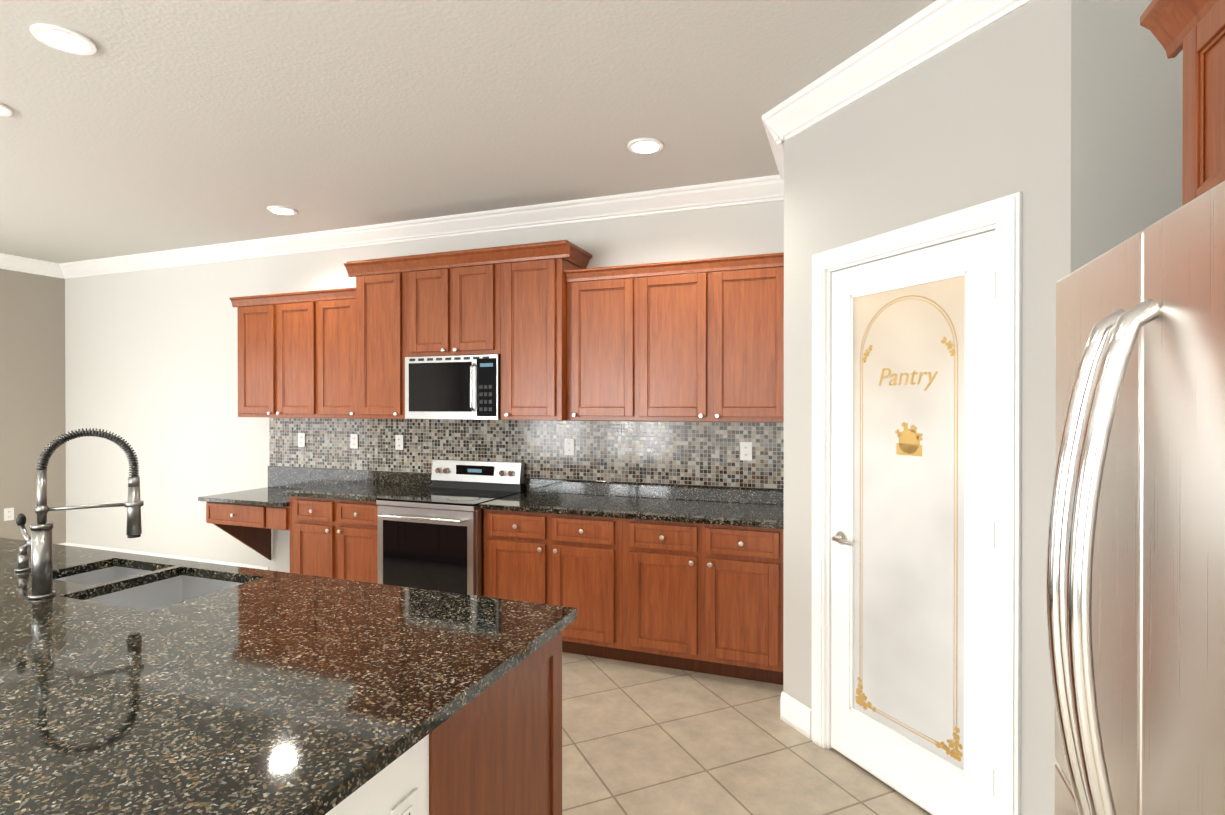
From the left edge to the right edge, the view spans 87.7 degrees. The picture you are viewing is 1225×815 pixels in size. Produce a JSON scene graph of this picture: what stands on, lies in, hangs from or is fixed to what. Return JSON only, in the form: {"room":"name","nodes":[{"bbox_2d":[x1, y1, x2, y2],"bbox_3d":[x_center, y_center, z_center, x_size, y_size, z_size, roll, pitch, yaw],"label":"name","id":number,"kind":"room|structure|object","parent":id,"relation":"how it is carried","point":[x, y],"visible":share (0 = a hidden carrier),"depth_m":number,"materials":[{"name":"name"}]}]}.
{"room":"kitchen","nodes":[
{"label":"kitchen","id":0,"kind":"room"},
{"bbox_2d":[0,269,65,543],"bbox_3d":[-7.046,0.053,2.780,0.120,2.954,8.000,0,0,21],"label":"wall","id":1,"kind":"structure","parent":0,"point":[32,370],"depth_m":6.23,"materials":[{"name":"beige paint"}]},
{"bbox_2d":[4,507,13,520],"bbox_3d":[-5.743,1.016,6.065,0.010,0.118,0.075,0,0,21],"label":"outlet","id":2,"kind":"object","parent":1,"relation":"attached to","point":[8,514],"visible":1,"depth_m":6.06,"materials":[{"name":"white plastic"}]},
{"bbox_2d":[65,200,783,572],"bbox_3d":[-1.462,0.044,5.018,9.160,2.954,0.120,0,0,21],"label":"wall","id":3,"kind":"structure","parent":0,"point":[151,368],"depth_m":5.86,"materials":[{"name":"white paint"}]},
{"bbox_2d":[65,543,268,569],"bbox_3d":[-4.270,1.449,6.008,2.749,0.135,0.014,0,0,21],"label":"baseboard","id":4,"kind":"structure","parent":3,"relation":"attached to","point":[68,544],"depth_m":5.95,"materials":[{"name":"white wood"}]},
{"bbox_2d":[233,296,316,417],"bbox_3d":[-2.631,-0.384,5.215,0.851,0.928,0.327,0,0,21],"label":"upper cabinet","id":5,"kind":"object","parent":3,"relation":"attached to","point":[277,339],"depth_m":5.05,"materials":[{"name":"brown wood"}]},
{"bbox_2d":[317,292,348,417],"bbox_3d":[-2.028,-0.383,4.988,0.437,0.928,0.327,0,0,21],"label":"upper cabinet","id":6,"kind":"object","parent":3,"relation":"attached to","point":[333,309],"depth_m":4.86,"materials":[{"name":"brown wood"}]},
{"bbox_2d":[349,264,404,418],"bbox_3d":[-1.621,-0.456,4.798,0.456,1.075,0.397,0,0,21],"label":"upper cabinet","id":7,"kind":"object","parent":3,"relation":"attached to","point":[377,300],"depth_m":4.63,"materials":[{"name":"brown wood"}]},
{"bbox_2d":[405,256,496,356],"bbox_3d":[-1.050,-0.677,4.582,0.764,0.631,0.397,0,0,21],"label":"upper cabinet","id":8,"kind":"object","parent":3,"relation":"attached to","point":[451,305],"depth_m":4.41,"materials":[{"name":"brown wood"}]},
{"bbox_2d":[405,354,499,419],"bbox_3d":[-1.059,-0.137,4.560,0.756,0.440,0.446,0,0,21],"label":"microwave","id":9,"kind":"object","parent":8,"relation":"attached to","point":[462,387],"visible":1,"depth_m":4.38,"materials":[{"name":"silver metal"}]},
{"bbox_2d":[268,466,783,505],"bbox_3d":[-0.912,0.600,4.737,4.408,0.184,0.020,0,0,21],"label":"backsplash","id":10,"kind":"structure","parent":3,"relation":"attached to","point":[293,478],"depth_m":4.49,"materials":[{"name":"grey stone"}]},
{"bbox_2d":[269,417,783,491],"bbox_3d":[-0.908,0.392,4.746,4.409,0.660,0.001,0,0,21],"label":"tile backsplash","id":11,"kind":"structure","parent":3,"relation":"attached to","point":[687,452],"depth_m":4.55,"materials":[{"name":"tile"}]},
{"bbox_2d":[298,433,304,446],"bbox_3d":[-2.628,0.274,5.383,0.075,0.118,0.010,0,0,21],"label":"electrical outlet","id":12,"kind":"object","parent":11,"relation":"attached to","point":[301,439],"visible":1,"depth_m":5.38,"materials":[{"name":"white plastic"}]},
{"bbox_2d":[350,434,357,448],"bbox_3d":[-2.104,0.275,5.186,0.075,0.118,0.010,0,0,21],"label":"electrical outlet","id":13,"kind":"object","parent":11,"relation":"attached to","point":[353,441],"visible":1,"depth_m":5.18,"materials":[{"name":"white plastic"}]},
{"bbox_2d":[395,435,403,449],"bbox_3d":[-1.682,0.276,5.028,0.075,0.118,0.010,0,0,21],"label":"electrical outlet","id":14,"kind":"object","parent":11,"relation":"attached to","point":[399,442],"visible":1,"depth_m":5.03,"materials":[{"name":"white plastic"}]},
{"bbox_2d":[564,438,573,454],"bbox_3d":[-0.306,0.278,4.511,0.075,0.118,0.010,0,0,21],"label":"electrical outlet","id":15,"kind":"object","parent":11,"relation":"attached to","point":[568,446],"visible":1,"depth_m":4.51,"materials":[{"name":"white plastic"}]},
{"bbox_2d":[740,442,751,460],"bbox_3d":[0.854,0.280,4.074,0.075,0.118,0.010,0,0,21],"label":"electrical outlet","id":16,"kind":"object","parent":11,"relation":"attached to","point":[745,450],"visible":1,"depth_m":4.07,"materials":[{"name":"white plastic"}]},
{"bbox_2d":[497,252,588,420],"bbox_3d":[-0.479,-0.454,4.368,0.456,1.075,0.397,0,0,21],"label":"upper cabinet","id":17,"kind":"object","parent":3,"relation":"attached to","point":[562,330],"depth_m":4.19,"materials":[{"name":"brown wood"}]},
{"bbox_2d":[565,272,636,420],"bbox_3d":[-0.023,-0.380,4.235,0.487,0.928,0.327,0,0,21],"label":"upper cabinet","id":18,"kind":"object","parent":3,"relation":"attached to","point":[601,307],"depth_m":4.09,"materials":[{"name":"brown wood"}]},
{"bbox_2d":[637,260,783,421],"bbox_3d":[0.651,-0.379,3.981,0.953,0.928,0.327,0,0,21],"label":"upper cabinet","id":19,"kind":"object","parent":3,"relation":"attached to","point":[710,337],"depth_m":3.84,"materials":[{"name":"brown wood"}]},
{"bbox_2d":[0,0,935,262],"bbox_3d":[-2.855,-1.467,1.304,9.160,0.100,8.200,0,0,21],"label":"ceiling","id":20,"kind":"structure","parent":0,"point":[154,125],"depth_m":3.00,"materials":[{"name":"grey paint"}]},
{"bbox_2d":[0,103,13,115],"bbox_3d":[-2.955,-1.417,2.998,0.200,0.014,0.200,0,0,21],"label":"recessed light","id":21,"kind":"object","parent":20,"relation":"in","point":[5,110],"visible":0.98,"depth_m":3.03,"materials":[{"name":"white"}]},
{"bbox_2d":[30,23,97,54],"bbox_3d":[-2.112,-1.415,2.457,0.200,0.014,0.200,0,0,21],"label":"recessed light","id":22,"kind":"object","parent":20,"relation":"in","point":[63,39],"visible":0.98,"depth_m":2.44,"materials":[{"name":"white plastic"}]},
{"bbox_2d":[267,206,297,214],"bbox_3d":[-2.391,-1.424,4.613,0.200,0.014,0.200,0,0,21],"label":"recessed light","id":23,"kind":"object","parent":20,"relation":"in","point":[281,210],"visible":0.96,"depth_m":4.58,"materials":[{"name":"white"}]},
{"bbox_2d":[627,138,663,153],"bbox_3d":[0.179,-1.419,3.465,0.200,0.014,0.200,0,0,21],"label":"recessed light","id":24,"kind":"object","parent":20,"relation":"in","point":[645,145],"visible":0.98,"depth_m":3.44,"materials":[{"name":"white plastic"}]},
{"bbox_2d":[562,652,931,814],"bbox_3d":[-2.855,1.587,1.317,9.160,0.100,8.200,0,0,21],"label":"floor","id":25,"kind":"structure","parent":0,"point":[641,739],"depth_m":2.81,"materials":[{"name":"tile"}]},
{"bbox_2d":[266,506,281,533],"bbox_3d":[-2.387,0.811,4.976,0.260,0.180,0.611,0,0,21],"label":"panel","id":26,"kind":"object","parent":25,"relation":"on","point":[273,514],"depth_m":4.69,"materials":[{"name":"brown wood"}]},
{"bbox_2d":[0,561,572,814],"bbox_3d":[-2.132,1.082,2.102,3.858,0.904,1.101,0,0,21],"label":"kitchen island","id":27,"kind":"object","parent":25,"relation":"on","point":[501,754],"depth_m":1.59,"materials":[{"name":"brown wood"}]},
{"bbox_2d":[0,569,519,814],"bbox_3d":[-2.233,0.615,1.851,3.946,0.032,0.886,0,0,21],"label":"island countertop","id":28,"kind":"structure","parent":27,"relation":"on","point":[189,707],"depth_m":1.30,"materials":[{"name":"black stone"}]},
{"bbox_2d":[16,428,143,599],"bbox_3d":[-1.748,0.332,2.087,0.298,0.532,0.239,0,0,21],"label":"faucet","id":29,"kind":"object","parent":28,"relation":"on","point":[39,541],"visible":1,"depth_m":2.02,"materials":[{"name":"silver metal"}]},
{"bbox_2d":[54,566,243,610],"bbox_3d":[-1.667,0.772,2.200,0.844,0.284,0.439,0,0,21],"label":"undermount sink","id":30,"kind":"object","parent":28,"relation":"in","point":[161,593],"visible":0.1,"depth_m":2.35,"materials":[{"name":"silver metal"}]},
{"bbox_2d":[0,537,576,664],"bbox_3d":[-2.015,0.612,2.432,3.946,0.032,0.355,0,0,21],"label":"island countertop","id":31,"kind":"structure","parent":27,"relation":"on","point":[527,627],"depth_m":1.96,"materials":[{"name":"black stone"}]},
{"bbox_2d":[14,544,30,571],"bbox_3d":[-2.135,0.546,2.324,0.095,0.102,0.047,0,0,21],"label":"soap dispenser","id":32,"kind":"object","parent":31,"relation":"on","point":[23,560],"visible":0.79,"depth_m":2.32,"materials":[{"name":"silver metal"}]},
{"bbox_2d":[282,498,377,583],"bbox_3d":[-1.856,1.080,4.778,0.873,0.884,0.611,0,0,21],"label":"base cabinet","id":33,"kind":"object","parent":25,"relation":"on","point":[330,538],"depth_m":4.51,"materials":[{"name":"brown wood"}]},
{"bbox_2d":[198,486,285,505],"bbox_3d":[-2.679,0.705,5.066,0.869,0.030,0.648,0,0,21],"label":"countertop","id":34,"kind":"structure","parent":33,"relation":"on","point":[270,495],"depth_m":4.89,"materials":[{"name":"black stone"}]},
{"bbox_2d":[206,502,265,529],"bbox_3d":[-2.764,0.810,5.118,0.633,0.180,0.611,0,0,21],"label":"drawer","id":35,"kind":"object","parent":34,"relation":"attached to","point":[217,513],"depth_m":4.84,"materials":[{"name":"brown wood"}]},
{"bbox_2d":[282,482,431,501],"bbox_3d":[-1.863,0.623,4.759,0.874,0.030,0.648,0,0,21],"label":"countertop","id":36,"kind":"structure","parent":33,"relation":"on","point":[344,491],"depth_m":4.66,"materials":[{"name":"black stone"}]},
{"bbox_2d":[376,459,523,596],"bbox_3d":[-1.117,0.961,4.410,0.754,1.125,0.723,0,0,21],"label":"range","id":37,"kind":"object","parent":25,"relation":"on","point":[432,538],"visible":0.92,"depth_m":4.16,"materials":[{"name":"silver metal"}]},
{"bbox_2d":[484,510,621,660],"bbox_3d":[-0.283,1.082,4.187,0.948,0.884,0.611,0,0,21],"label":"base cabinet","id":38,"kind":"object","parent":25,"relation":"on","point":[567,560],"depth_m":3.87,"materials":[{"name":"brown wood"}]},
{"bbox_2d":[622,518,783,684],"bbox_3d":[0.603,1.084,3.853,0.947,0.884,0.611,0,0,21],"label":"base cabinet","id":39,"kind":"object","parent":25,"relation":"on","point":[683,577],"depth_m":3.58,"materials":[{"name":"brown wood"}]},
{"bbox_2d":[478,490,783,529],"bbox_3d":[0.153,0.626,4.001,1.896,0.030,0.648,0,0,21],"label":"countertop","id":40,"kind":"structure","parent":39,"relation":"on","point":[758,514],"depth_m":3.87,"materials":[{"name":"black stone"}]},
{"bbox_2d":[1046,181,1224,814],"bbox_3d":[1.119,0.630,0.808,0.944,1.818,0.850,0,0,21],"label":"refrigerator","id":41,"kind":"object","parent":25,"relation":"on","point":[1135,586],"visible":1,"depth_m":0.90,"materials":[{"name":"silver metal"}]},
{"bbox_2d":[783,0,1070,814],"bbox_3d":[1.160,0.054,2.546,0.110,2.954,1.315,0,0,-24],"label":"wall","id":42,"kind":"structure","parent":0,"point":[981,116],"depth_m":2.22,"materials":[{"name":"grey paint"}]},
{"bbox_2d":[0,0,1032,278],"bbox_3d":[-2.890,-1.353,1.211,8.760,0.128,8.000,0,0,21],"label":"crown molding","id":43,"kind":"structure","parent":42,"relation":"attached to","point":[926,34],"depth_m":4.17,"materials":[{"name":"white wood"}]},
{"bbox_2d":[831,230,994,814],"bbox_3d":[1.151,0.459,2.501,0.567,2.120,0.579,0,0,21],"label":"pantry door","id":44,"kind":"structure","parent":42,"relation":"in","point":[912,573],"depth_m":2.45,"materials":[{"name":"white"}]},
{"bbox_2d":[879,368,937,390],"bbox_3d":[1.151,-0.112,2.491,0.001,0.096,0.280,0,0,-24],"label":"lettering","id":45,"kind":"object","parent":44,"relation":"attached to","point":[913,373],"depth_m":2.49,"materials":[{"name":"gold metal"}]},
{"bbox_2d":[811,192,1021,814],"bbox_3d":[1.165,0.418,2.511,0.132,2.227,0.955,0,0,-24],"label":"door frame","id":46,"kind":"structure","parent":42,"relation":"attached to","point":[1002,217],"depth_m":2.12,"materials":[{"name":"white wood"}]},
{"bbox_2d":[1071,0,1182,272],"bbox_3d":[1.696,0.057,1.865,0.630,2.954,0.110,0,0,21],"label":"wall","id":47,"kind":"structure","parent":0,"point":[1126,121],"depth_m":1.88,"materials":[{"name":"grey paint"}]},
{"bbox_3d":[1.266,0.067,-0.345,0.120,2.954,8.000,0,0,21],"label":"wall","id":48,"kind":"structure","parent":0,"visible":0},
{"bbox_2d":[1140,0,1224,205],"bbox_3d":[1.261,-0.584,0.765,0.667,0.505,1.040,0,0,21],"label":"upper cabinet","id":49,"kind":"object","parent":48,"relation":"attached to","point":[1194,30],"visible":0.83,"depth_m":1.22,"materials":[{"name":"brown wood"}]}
]}

